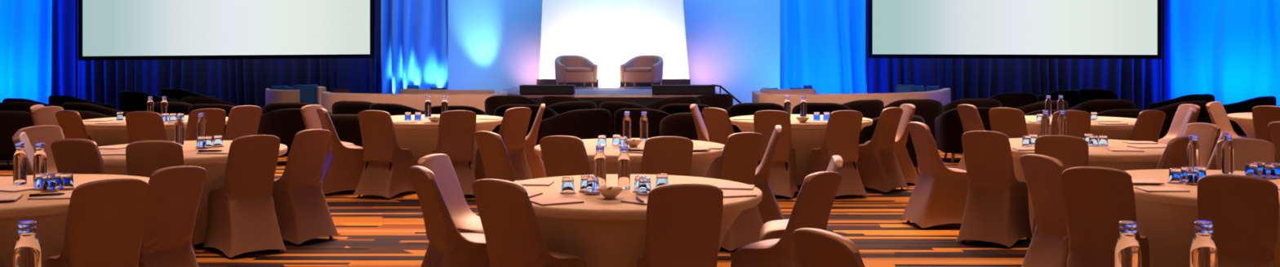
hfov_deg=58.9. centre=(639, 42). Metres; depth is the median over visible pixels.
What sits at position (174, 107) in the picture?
armchair
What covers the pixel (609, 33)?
backdrop
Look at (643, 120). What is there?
water bottle
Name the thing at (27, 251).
water bottle
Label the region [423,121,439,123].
notepad
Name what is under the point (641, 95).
stage platform
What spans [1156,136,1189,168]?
banquet chair
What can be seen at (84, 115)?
armchair
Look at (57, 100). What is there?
armchair
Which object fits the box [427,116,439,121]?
bowl
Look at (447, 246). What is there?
banquet chair
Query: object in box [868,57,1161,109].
drape
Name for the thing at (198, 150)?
pen
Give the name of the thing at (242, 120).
banquet chair
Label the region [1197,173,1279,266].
banquet chair
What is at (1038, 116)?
tumbler
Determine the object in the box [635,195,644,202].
pen
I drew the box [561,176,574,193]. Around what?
tumbler
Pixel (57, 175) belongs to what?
tumbler
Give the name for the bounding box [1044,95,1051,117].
water bottle
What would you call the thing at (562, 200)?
notepad
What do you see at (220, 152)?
notepad
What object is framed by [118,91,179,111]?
armchair
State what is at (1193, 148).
water bottle
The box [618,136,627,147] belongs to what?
tumbler
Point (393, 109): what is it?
armchair
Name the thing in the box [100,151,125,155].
notepad
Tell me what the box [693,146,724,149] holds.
notepad
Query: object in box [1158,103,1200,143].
banquet chair
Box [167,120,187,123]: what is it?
notepad
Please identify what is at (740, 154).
banquet chair
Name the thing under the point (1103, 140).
tumbler
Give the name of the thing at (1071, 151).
banquet chair
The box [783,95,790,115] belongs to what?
water bottle
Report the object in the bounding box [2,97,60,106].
armchair
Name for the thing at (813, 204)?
banquet chair
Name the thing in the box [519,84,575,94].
block
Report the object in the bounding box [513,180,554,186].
notepad
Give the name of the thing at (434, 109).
armchair
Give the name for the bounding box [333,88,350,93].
cushion
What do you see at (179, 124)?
water bottle
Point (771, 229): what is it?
banquet chair
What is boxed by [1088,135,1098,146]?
tumbler
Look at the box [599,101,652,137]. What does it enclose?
armchair
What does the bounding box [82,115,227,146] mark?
round table
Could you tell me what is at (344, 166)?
banquet chair
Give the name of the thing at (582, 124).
armchair
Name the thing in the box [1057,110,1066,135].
water bottle
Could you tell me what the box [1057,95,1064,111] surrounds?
water bottle
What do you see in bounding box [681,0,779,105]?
backdrop
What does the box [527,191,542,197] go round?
notepad
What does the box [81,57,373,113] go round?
drape
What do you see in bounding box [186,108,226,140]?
banquet chair
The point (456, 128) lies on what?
banquet chair
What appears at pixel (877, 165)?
banquet chair
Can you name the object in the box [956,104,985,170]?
banquet chair
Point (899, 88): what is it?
cushion
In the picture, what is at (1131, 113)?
armchair
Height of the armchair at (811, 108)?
0.767 m
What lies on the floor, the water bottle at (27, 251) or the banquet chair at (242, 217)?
the banquet chair at (242, 217)
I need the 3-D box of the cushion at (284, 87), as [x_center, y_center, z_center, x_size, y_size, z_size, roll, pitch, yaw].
[-6.698,1.029,21.730,0.300,0.366,0.139,0,0,-17]
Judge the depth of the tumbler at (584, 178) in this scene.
6.76 m
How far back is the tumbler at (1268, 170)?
7.41 m
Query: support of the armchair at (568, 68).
on the stage platform
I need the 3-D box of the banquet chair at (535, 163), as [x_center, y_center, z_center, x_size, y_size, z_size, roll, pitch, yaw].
[-1.353,1.187,13.233,0.608,0.935,0.467,0,0,-5]
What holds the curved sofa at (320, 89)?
on the floor
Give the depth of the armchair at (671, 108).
16.29 m
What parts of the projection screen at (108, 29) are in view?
leg, screen frame, screen frame, screen frame, leg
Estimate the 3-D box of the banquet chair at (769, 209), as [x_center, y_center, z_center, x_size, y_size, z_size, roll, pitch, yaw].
[0.978,1.187,9.815,0.608,0.934,0.467,0,0,6]
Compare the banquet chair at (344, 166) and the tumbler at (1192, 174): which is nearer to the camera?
the tumbler at (1192, 174)
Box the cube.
[598,69,620,88]
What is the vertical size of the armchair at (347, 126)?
0.767 m
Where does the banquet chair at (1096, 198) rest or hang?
on the floor
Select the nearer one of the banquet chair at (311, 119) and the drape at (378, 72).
the banquet chair at (311, 119)
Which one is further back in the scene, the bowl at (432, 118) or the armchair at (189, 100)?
the armchair at (189, 100)
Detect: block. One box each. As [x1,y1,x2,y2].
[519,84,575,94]
[651,84,715,94]
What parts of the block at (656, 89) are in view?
panel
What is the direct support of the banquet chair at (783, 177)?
on the floor
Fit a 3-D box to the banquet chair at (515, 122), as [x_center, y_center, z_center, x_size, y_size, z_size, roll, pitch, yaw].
[-1.509,1.187,12.673,0.608,0.934,0.467,0,0,42]
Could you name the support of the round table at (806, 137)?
on the floor
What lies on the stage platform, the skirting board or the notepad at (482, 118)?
the skirting board
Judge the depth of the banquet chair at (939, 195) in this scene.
10.07 m
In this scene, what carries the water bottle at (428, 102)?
on the round table at (420, 137)
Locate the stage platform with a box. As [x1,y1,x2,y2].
[497,86,718,105]
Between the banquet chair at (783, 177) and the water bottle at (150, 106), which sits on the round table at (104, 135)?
the water bottle at (150, 106)
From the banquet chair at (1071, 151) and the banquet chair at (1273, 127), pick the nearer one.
the banquet chair at (1071, 151)
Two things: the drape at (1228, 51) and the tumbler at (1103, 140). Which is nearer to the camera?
the tumbler at (1103, 140)
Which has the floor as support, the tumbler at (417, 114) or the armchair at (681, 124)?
the armchair at (681, 124)
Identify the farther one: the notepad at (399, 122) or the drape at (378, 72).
the drape at (378, 72)
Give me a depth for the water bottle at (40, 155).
7.12 m
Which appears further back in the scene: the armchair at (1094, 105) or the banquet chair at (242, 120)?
the armchair at (1094, 105)
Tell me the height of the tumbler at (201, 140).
0.091 m
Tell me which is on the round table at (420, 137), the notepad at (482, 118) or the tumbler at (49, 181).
the notepad at (482, 118)
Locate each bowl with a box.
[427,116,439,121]
[595,186,623,199]
[627,138,642,146]
[795,116,809,122]
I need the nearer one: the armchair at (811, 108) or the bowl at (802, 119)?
the bowl at (802, 119)
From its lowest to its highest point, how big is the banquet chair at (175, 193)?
0.935 m
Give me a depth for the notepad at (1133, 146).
9.65 m
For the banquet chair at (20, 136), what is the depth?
8.96 m
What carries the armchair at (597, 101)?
on the floor
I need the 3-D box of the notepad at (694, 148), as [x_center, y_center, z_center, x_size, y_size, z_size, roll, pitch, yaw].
[0.436,0.884,9.351,0.255,0.009,0.184,0,0,-15]
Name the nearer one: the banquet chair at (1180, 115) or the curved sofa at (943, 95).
the banquet chair at (1180, 115)
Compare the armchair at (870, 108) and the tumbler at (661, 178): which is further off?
the armchair at (870, 108)
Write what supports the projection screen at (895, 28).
on the floor
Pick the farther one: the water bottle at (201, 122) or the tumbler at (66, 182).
the water bottle at (201, 122)
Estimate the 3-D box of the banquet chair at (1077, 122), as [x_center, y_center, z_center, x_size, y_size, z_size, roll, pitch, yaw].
[4.612,1.187,12.211,0.467,0.934,0.608,0,0,12]
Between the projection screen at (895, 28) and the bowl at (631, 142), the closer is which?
the bowl at (631, 142)
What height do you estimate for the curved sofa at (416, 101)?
0.750 m
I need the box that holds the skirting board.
[536,79,690,87]
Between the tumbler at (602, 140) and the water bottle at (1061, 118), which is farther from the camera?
the water bottle at (1061, 118)
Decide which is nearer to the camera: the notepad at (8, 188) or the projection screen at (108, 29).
the notepad at (8, 188)
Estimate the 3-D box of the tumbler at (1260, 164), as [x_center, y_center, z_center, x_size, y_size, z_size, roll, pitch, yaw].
[4.111,0.843,7.521,0.080,0.091,0.080,0,0,0]
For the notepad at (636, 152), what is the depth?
9.19 m
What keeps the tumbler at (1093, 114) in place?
on the round table at (1123, 132)
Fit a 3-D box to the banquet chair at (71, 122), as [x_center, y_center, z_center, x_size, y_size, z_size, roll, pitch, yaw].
[-5.949,1.187,12.187,0.467,0.934,0.608,0,0,30]
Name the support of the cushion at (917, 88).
on the curved sofa at (943, 95)
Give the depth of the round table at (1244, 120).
13.72 m
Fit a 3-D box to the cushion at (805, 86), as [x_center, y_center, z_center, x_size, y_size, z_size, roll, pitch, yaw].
[3.375,1.034,22.680,0.240,0.356,0.138,0,0,-40]
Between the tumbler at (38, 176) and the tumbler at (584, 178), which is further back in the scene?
the tumbler at (38, 176)
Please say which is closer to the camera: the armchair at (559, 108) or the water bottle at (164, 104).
the water bottle at (164, 104)
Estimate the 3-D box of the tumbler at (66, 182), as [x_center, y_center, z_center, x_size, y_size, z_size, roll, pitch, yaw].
[-3.492,0.846,6.904,0.080,0.091,0.080,0,0,0]
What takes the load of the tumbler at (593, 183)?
on the coaster
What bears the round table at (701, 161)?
on the floor
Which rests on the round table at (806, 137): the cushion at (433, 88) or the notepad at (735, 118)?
the notepad at (735, 118)
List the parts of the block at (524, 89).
panel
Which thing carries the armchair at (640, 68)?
on the stage platform
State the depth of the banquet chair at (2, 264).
6.12 m
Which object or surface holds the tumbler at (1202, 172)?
on the coaster
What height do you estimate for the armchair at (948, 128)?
0.767 m
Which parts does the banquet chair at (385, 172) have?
leg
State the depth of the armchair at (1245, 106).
18.49 m
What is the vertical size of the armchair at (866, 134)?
0.767 m
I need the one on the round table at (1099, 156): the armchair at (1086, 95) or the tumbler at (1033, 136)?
the tumbler at (1033, 136)
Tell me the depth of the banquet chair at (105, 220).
5.97 m
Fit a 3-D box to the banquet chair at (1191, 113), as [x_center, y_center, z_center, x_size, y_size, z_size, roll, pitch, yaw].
[5.932,1.187,12.655,0.608,0.934,0.467,0,0,20]
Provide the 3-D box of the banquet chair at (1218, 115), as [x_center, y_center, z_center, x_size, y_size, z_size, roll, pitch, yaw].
[7.106,1.187,13.574,0.467,0.935,0.608,0,0,-40]
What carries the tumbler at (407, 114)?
on the round table at (420, 137)
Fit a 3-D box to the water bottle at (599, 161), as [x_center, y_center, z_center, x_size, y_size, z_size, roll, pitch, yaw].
[-0.247,0.767,6.999,0.077,0.260,0.077,0,0,0]
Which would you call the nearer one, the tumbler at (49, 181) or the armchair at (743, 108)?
the tumbler at (49, 181)
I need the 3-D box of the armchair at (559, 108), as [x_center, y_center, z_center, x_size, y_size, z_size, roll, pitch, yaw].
[-1.120,1.269,17.328,0.919,0.767,0.805,0,0,-30]
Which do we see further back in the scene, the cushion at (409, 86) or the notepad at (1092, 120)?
the cushion at (409, 86)
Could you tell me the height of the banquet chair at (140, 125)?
0.935 m
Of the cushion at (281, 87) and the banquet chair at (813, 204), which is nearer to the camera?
the banquet chair at (813, 204)
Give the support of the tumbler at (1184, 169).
on the coaster
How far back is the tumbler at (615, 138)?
9.81 m
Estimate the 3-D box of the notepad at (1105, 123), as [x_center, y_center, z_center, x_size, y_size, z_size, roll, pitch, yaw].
[5.189,0.893,12.435,0.255,0.009,0.184,0,0,-5]
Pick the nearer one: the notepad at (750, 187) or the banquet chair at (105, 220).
the banquet chair at (105, 220)
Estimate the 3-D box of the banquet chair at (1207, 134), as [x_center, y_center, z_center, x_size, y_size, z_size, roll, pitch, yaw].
[4.818,1.187,10.063,0.608,0.935,0.467,0,0,-18]
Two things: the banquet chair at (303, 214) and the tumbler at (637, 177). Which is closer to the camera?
the tumbler at (637, 177)
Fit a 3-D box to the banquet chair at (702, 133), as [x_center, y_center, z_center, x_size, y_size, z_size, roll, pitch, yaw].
[0.841,1.187,13.151,0.608,0.934,0.467,0,0,10]
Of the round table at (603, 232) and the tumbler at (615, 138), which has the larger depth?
the tumbler at (615, 138)
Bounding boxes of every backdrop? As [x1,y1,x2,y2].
[448,0,544,93]
[540,0,687,79]
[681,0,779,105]
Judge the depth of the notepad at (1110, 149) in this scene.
9.35 m
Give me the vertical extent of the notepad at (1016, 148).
0.009 m
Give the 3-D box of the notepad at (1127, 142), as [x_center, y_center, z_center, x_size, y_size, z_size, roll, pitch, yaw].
[4.457,0.893,10.099,0.255,0.009,0.184,0,0,5]
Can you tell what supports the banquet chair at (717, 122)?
on the floor
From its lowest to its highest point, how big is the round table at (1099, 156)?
0.752 m
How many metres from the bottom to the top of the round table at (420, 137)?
0.752 m
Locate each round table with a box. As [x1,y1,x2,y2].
[0,173,149,266]
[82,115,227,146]
[98,140,287,244]
[391,114,502,176]
[522,173,762,266]
[533,137,724,177]
[729,114,872,186]
[1008,137,1166,234]
[1024,115,1137,140]
[1124,168,1279,266]
[1226,112,1255,138]
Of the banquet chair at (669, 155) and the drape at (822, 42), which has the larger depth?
the drape at (822, 42)
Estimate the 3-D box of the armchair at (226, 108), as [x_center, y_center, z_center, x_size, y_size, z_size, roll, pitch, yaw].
[-6.126,1.269,16.604,0.919,0.767,0.805,0,0,10]
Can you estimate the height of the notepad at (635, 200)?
0.009 m
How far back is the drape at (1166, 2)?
26.48 m
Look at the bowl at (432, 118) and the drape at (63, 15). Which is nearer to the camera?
the bowl at (432, 118)
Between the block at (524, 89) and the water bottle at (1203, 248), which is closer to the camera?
the water bottle at (1203, 248)
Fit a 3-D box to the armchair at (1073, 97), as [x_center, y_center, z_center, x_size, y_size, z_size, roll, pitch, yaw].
[7.791,1.269,21.305,0.919,0.767,0.805,0,0,-25]
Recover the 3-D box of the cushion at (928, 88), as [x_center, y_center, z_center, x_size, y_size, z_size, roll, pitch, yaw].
[5.585,1.020,21.580,0.340,0.384,0.141,0,0,-29]
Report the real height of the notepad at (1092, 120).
0.009 m
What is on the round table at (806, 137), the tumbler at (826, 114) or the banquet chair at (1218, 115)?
the tumbler at (826, 114)
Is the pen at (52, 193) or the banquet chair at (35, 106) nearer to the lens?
the pen at (52, 193)
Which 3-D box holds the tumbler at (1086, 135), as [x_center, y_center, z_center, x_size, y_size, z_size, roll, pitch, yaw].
[3.948,0.852,9.972,0.080,0.091,0.080,0,0,0]
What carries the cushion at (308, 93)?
on the curved sofa at (320, 89)
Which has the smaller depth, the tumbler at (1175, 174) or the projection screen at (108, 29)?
the tumbler at (1175, 174)
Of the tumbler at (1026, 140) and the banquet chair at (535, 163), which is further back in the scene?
the banquet chair at (535, 163)
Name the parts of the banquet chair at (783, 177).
leg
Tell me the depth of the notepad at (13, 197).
6.43 m
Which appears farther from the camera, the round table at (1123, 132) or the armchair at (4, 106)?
the armchair at (4, 106)
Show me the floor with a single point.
(373, 230)
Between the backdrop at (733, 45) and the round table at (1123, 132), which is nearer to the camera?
the round table at (1123, 132)
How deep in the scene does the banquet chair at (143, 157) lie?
8.32 m
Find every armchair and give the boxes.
[0,102,38,112]
[0,111,33,164]
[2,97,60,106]
[48,94,115,109]
[62,102,129,117]
[73,110,114,140]
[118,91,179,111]
[153,101,192,115]
[159,88,216,102]
[180,96,239,106]
[187,103,262,135]
[257,108,306,156]
[262,102,331,115]
[328,114,363,146]
[331,101,374,114]
[368,102,423,115]
[422,105,487,115]
[484,95,539,132]
[493,104,558,136]
[535,108,611,145]
[539,96,584,106]
[546,101,597,114]
[555,55,597,88]
[588,98,636,108]
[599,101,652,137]
[613,108,671,137]
[619,55,663,88]
[643,96,700,110]
[658,103,712,114]
[659,112,706,140]
[696,93,733,110]
[725,102,783,133]
[791,102,852,115]
[842,99,884,119]
[858,115,924,175]
[884,98,942,142]
[934,107,992,162]
[942,98,1002,113]
[987,93,1039,108]
[1015,100,1067,114]
[1024,109,1074,115]
[1037,89,1080,109]
[1068,99,1136,114]
[1076,88,1119,103]
[1097,109,1159,139]
[1147,93,1214,123]
[1149,100,1208,138]
[1208,96,1276,135]
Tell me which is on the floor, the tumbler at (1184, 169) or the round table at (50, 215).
the round table at (50, 215)
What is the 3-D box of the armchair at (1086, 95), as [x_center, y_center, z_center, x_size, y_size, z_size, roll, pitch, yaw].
[8.682,1.269,21.726,0.919,0.767,0.805,0,0,25]
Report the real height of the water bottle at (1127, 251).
0.286 m
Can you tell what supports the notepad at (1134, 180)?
on the round table at (1167, 219)
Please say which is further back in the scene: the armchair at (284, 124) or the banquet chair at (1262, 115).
the armchair at (284, 124)
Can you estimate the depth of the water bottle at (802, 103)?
13.41 m
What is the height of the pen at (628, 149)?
0.016 m
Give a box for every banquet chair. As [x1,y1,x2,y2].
[0,259,4,266]
[12,131,34,175]
[16,124,65,173]
[30,104,44,111]
[31,106,63,126]
[44,177,149,266]
[50,138,106,174]
[55,110,89,139]
[124,111,167,142]
[125,140,195,251]
[137,165,207,266]
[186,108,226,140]
[203,134,286,257]
[222,105,262,140]
[271,128,339,244]
[300,104,355,145]
[316,107,365,195]
[352,110,416,199]
[408,165,489,266]
[417,153,484,234]
[431,110,476,197]
[471,178,586,266]
[475,106,533,180]
[475,130,519,216]
[524,103,546,178]
[539,135,591,177]
[636,182,723,266]
[640,136,693,176]
[689,103,709,142]
[702,107,734,177]
[714,132,764,251]
[730,171,841,266]
[752,124,784,224]
[753,110,798,198]
[759,155,843,240]
[792,227,865,266]
[808,110,867,197]
[856,106,908,192]
[864,103,918,185]
[900,121,968,228]
[955,130,1031,247]
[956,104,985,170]
[988,107,1027,138]
[1019,154,1069,266]
[1031,134,1088,239]
[1050,110,1090,137]
[1061,166,1150,266]
[1129,110,1165,142]
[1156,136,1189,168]
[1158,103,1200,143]
[1164,106,1197,144]
[1181,122,1220,167]
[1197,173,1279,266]
[1205,101,1245,139]
[1205,132,1228,169]
[1216,137,1275,171]
[1252,105,1279,163]
[1267,121,1279,163]
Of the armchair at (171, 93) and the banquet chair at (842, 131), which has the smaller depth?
the banquet chair at (842, 131)
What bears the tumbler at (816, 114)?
on the round table at (806, 137)
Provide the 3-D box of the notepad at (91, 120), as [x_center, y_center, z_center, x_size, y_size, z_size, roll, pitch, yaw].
[-6.176,0.893,12.930,0.255,0.009,0.184,0,0,5]
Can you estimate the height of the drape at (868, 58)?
4.900 m
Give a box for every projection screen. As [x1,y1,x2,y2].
[75,0,375,97]
[865,0,1164,101]
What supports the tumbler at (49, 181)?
on the coaster
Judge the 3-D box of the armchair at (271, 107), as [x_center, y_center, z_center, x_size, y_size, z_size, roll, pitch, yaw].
[-5.173,1.269,16.987,0.919,0.767,0.805,0,0,0]
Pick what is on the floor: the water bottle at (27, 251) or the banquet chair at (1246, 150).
the banquet chair at (1246, 150)
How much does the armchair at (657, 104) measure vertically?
0.767 m
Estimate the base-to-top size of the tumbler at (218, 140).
0.091 m
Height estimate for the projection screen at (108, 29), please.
4.916 m
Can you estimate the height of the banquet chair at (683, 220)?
0.934 m
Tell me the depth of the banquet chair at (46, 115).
12.62 m
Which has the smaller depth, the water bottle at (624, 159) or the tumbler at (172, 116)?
the water bottle at (624, 159)
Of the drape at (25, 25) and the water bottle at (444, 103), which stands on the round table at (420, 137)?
the water bottle at (444, 103)
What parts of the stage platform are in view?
edge trim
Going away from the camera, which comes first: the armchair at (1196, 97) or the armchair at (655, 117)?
the armchair at (655, 117)
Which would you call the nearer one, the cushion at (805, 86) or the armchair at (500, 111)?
the armchair at (500, 111)
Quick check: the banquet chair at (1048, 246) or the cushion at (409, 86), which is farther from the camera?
the cushion at (409, 86)
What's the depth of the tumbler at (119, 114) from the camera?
13.01 m
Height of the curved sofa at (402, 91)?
0.720 m
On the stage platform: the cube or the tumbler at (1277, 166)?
the cube
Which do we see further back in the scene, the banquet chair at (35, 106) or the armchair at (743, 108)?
the armchair at (743, 108)
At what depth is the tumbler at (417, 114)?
13.01 m
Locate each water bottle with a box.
[13,142,26,184]
[13,220,41,266]
[33,142,46,184]
[146,96,154,111]
[160,96,168,115]
[174,114,183,144]
[196,112,205,137]
[424,95,431,118]
[441,95,448,112]
[593,145,606,186]
[617,146,630,189]
[622,111,631,138]
[640,111,648,140]
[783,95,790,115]
[800,95,806,116]
[1040,110,1049,136]
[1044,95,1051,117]
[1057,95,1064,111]
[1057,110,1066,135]
[1114,220,1142,266]
[1186,135,1199,168]
[1190,220,1217,266]
[1222,135,1234,173]
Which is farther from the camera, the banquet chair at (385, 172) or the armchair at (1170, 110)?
the armchair at (1170, 110)
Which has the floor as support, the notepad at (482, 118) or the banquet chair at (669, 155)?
the banquet chair at (669, 155)
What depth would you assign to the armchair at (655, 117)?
15.06 m
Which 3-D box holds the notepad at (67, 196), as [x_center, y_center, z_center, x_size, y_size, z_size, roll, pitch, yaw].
[-3.378,0.893,6.562,0.255,0.009,0.184,0,0,-8]
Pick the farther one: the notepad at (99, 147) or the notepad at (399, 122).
the notepad at (399, 122)
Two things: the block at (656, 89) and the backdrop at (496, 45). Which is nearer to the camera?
the block at (656, 89)
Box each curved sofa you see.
[265,88,299,105]
[316,86,326,105]
[321,90,506,114]
[400,88,494,93]
[751,88,951,114]
[760,88,816,93]
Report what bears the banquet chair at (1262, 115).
on the floor
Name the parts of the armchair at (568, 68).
seat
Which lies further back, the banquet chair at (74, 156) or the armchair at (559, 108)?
the armchair at (559, 108)
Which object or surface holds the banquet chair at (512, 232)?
on the floor
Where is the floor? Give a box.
[0,135,1247,266]
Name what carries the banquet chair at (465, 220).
on the floor
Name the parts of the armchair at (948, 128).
leg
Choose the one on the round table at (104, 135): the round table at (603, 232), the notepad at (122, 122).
the notepad at (122, 122)
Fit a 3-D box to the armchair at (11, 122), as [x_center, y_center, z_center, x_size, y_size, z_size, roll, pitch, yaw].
[-8.207,1.269,14.979,0.919,0.767,0.805,0,0,0]
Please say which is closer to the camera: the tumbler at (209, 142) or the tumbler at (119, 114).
the tumbler at (209, 142)
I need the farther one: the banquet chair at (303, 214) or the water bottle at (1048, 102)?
the water bottle at (1048, 102)
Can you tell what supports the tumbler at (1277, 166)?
on the coaster
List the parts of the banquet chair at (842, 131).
leg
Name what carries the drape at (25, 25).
on the floor
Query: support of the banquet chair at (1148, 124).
on the floor
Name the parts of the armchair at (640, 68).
seat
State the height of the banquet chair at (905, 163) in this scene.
0.935 m
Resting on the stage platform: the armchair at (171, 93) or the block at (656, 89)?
the block at (656, 89)
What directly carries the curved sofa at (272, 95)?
on the floor
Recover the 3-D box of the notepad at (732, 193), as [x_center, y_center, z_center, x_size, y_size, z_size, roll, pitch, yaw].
[0.535,0.893,6.650,0.255,0.009,0.184,0,0,-18]
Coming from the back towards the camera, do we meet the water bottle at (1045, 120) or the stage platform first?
the stage platform
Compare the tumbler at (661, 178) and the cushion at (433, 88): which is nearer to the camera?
the tumbler at (661, 178)
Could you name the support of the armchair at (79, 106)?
on the floor
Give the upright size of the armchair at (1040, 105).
0.767 m
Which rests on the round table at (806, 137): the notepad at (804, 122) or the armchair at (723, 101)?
the notepad at (804, 122)
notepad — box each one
[0,185,34,191]
[0,193,23,201]
[26,193,71,199]
[83,119,113,121]
[94,121,124,124]
[97,146,126,149]
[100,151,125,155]
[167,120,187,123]
[196,151,228,154]
[392,120,416,123]
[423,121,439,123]
[476,117,502,119]
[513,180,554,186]
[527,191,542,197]
[529,197,583,205]
[620,196,648,204]
[627,151,643,153]
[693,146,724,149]
[693,147,711,151]
[713,183,755,190]
[723,191,756,197]
[733,118,753,119]
[804,121,827,123]
[1012,147,1034,151]
[1092,120,1120,121]
[1097,122,1128,124]
[1106,148,1144,151]
[1121,141,1158,143]
[1127,145,1165,148]
[1132,178,1164,183]
[1134,186,1190,191]
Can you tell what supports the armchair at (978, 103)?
on the floor
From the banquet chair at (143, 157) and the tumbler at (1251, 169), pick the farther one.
the banquet chair at (143, 157)
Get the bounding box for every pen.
[29,192,65,196]
[198,150,222,151]
[628,149,643,151]
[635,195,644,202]
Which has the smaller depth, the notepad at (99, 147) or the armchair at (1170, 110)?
the notepad at (99, 147)
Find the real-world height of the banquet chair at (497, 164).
0.935 m
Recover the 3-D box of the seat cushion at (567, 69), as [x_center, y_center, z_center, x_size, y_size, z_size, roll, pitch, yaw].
[-1.385,0.589,24.347,0.540,0.078,0.595,0,0,-22]
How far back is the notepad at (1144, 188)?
6.86 m
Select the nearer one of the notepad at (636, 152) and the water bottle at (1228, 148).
the water bottle at (1228, 148)
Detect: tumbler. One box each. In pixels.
[34,173,48,189]
[41,173,57,191]
[51,173,62,188]
[59,173,74,189]
[115,111,124,119]
[162,113,168,121]
[168,113,176,121]
[195,136,206,147]
[205,136,213,147]
[213,135,222,146]
[404,111,411,119]
[414,111,421,119]
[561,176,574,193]
[580,174,591,191]
[586,176,599,193]
[597,135,606,146]
[612,134,620,146]
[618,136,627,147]
[634,175,646,191]
[637,177,651,194]
[655,173,668,186]
[813,111,820,119]
[822,111,830,119]
[1022,135,1031,146]
[1029,133,1037,145]
[1035,113,1042,121]
[1084,133,1093,144]
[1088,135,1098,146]
[1090,111,1097,119]
[1097,135,1108,146]
[1168,168,1182,183]
[1180,166,1192,182]
[1185,168,1199,183]
[1194,166,1206,178]
[1244,163,1257,177]
[1253,161,1265,176]
[1261,164,1275,178]
[1271,163,1279,177]
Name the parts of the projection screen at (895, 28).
leg, screen frame, screen frame, screen frame, leg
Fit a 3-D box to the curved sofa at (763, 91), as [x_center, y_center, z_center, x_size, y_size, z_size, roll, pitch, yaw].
[2.908,1.285,22.375,1.056,0.730,0.508,0,0,-8]
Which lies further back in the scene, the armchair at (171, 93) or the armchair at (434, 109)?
the armchair at (171, 93)
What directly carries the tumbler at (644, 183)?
on the coaster
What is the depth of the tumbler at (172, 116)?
12.79 m
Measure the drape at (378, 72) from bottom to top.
4.900 m
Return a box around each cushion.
[269,85,287,89]
[283,86,293,89]
[293,84,317,104]
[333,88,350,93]
[407,84,419,88]
[431,87,445,89]
[565,67,591,71]
[626,67,651,71]
[803,84,813,88]
[895,84,914,93]
[914,84,924,92]
[925,85,939,91]
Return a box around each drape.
[0,0,52,104]
[50,0,81,98]
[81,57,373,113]
[375,0,381,93]
[380,0,448,93]
[779,0,865,93]
[867,57,868,93]
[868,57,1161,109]
[1161,0,1170,101]
[1170,0,1279,106]
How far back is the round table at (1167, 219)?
6.91 m
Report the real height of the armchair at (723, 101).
0.767 m
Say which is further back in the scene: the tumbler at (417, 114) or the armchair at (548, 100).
the armchair at (548, 100)
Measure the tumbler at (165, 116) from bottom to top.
0.091 m
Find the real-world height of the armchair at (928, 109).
0.767 m
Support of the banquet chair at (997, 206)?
on the floor
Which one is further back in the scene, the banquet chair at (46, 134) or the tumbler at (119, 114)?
the tumbler at (119, 114)
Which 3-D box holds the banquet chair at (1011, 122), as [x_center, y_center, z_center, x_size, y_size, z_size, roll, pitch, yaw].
[4.162,1.187,12.647,0.467,0.935,0.608,0,0,36]
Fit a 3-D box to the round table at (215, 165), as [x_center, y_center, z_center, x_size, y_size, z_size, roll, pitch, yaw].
[-3.848,1.274,9.550,1.677,0.752,1.677,0,0,4]
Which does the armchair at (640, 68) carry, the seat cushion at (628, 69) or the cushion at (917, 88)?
the seat cushion at (628, 69)
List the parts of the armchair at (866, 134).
leg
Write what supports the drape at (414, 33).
on the floor
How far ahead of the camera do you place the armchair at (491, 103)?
18.73 m
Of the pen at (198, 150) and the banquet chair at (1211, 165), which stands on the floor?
the banquet chair at (1211, 165)
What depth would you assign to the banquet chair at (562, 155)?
8.74 m
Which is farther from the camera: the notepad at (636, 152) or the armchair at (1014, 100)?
the armchair at (1014, 100)
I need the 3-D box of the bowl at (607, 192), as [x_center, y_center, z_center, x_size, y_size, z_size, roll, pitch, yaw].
[-0.173,0.865,6.520,0.160,0.066,0.160,0,0,0]
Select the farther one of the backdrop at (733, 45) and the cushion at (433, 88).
the backdrop at (733, 45)
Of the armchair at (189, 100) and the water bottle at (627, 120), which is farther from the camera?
the armchair at (189, 100)
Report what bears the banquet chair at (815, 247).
on the floor
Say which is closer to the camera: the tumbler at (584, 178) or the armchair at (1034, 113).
the tumbler at (584, 178)
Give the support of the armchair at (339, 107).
on the floor
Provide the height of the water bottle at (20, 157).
0.260 m

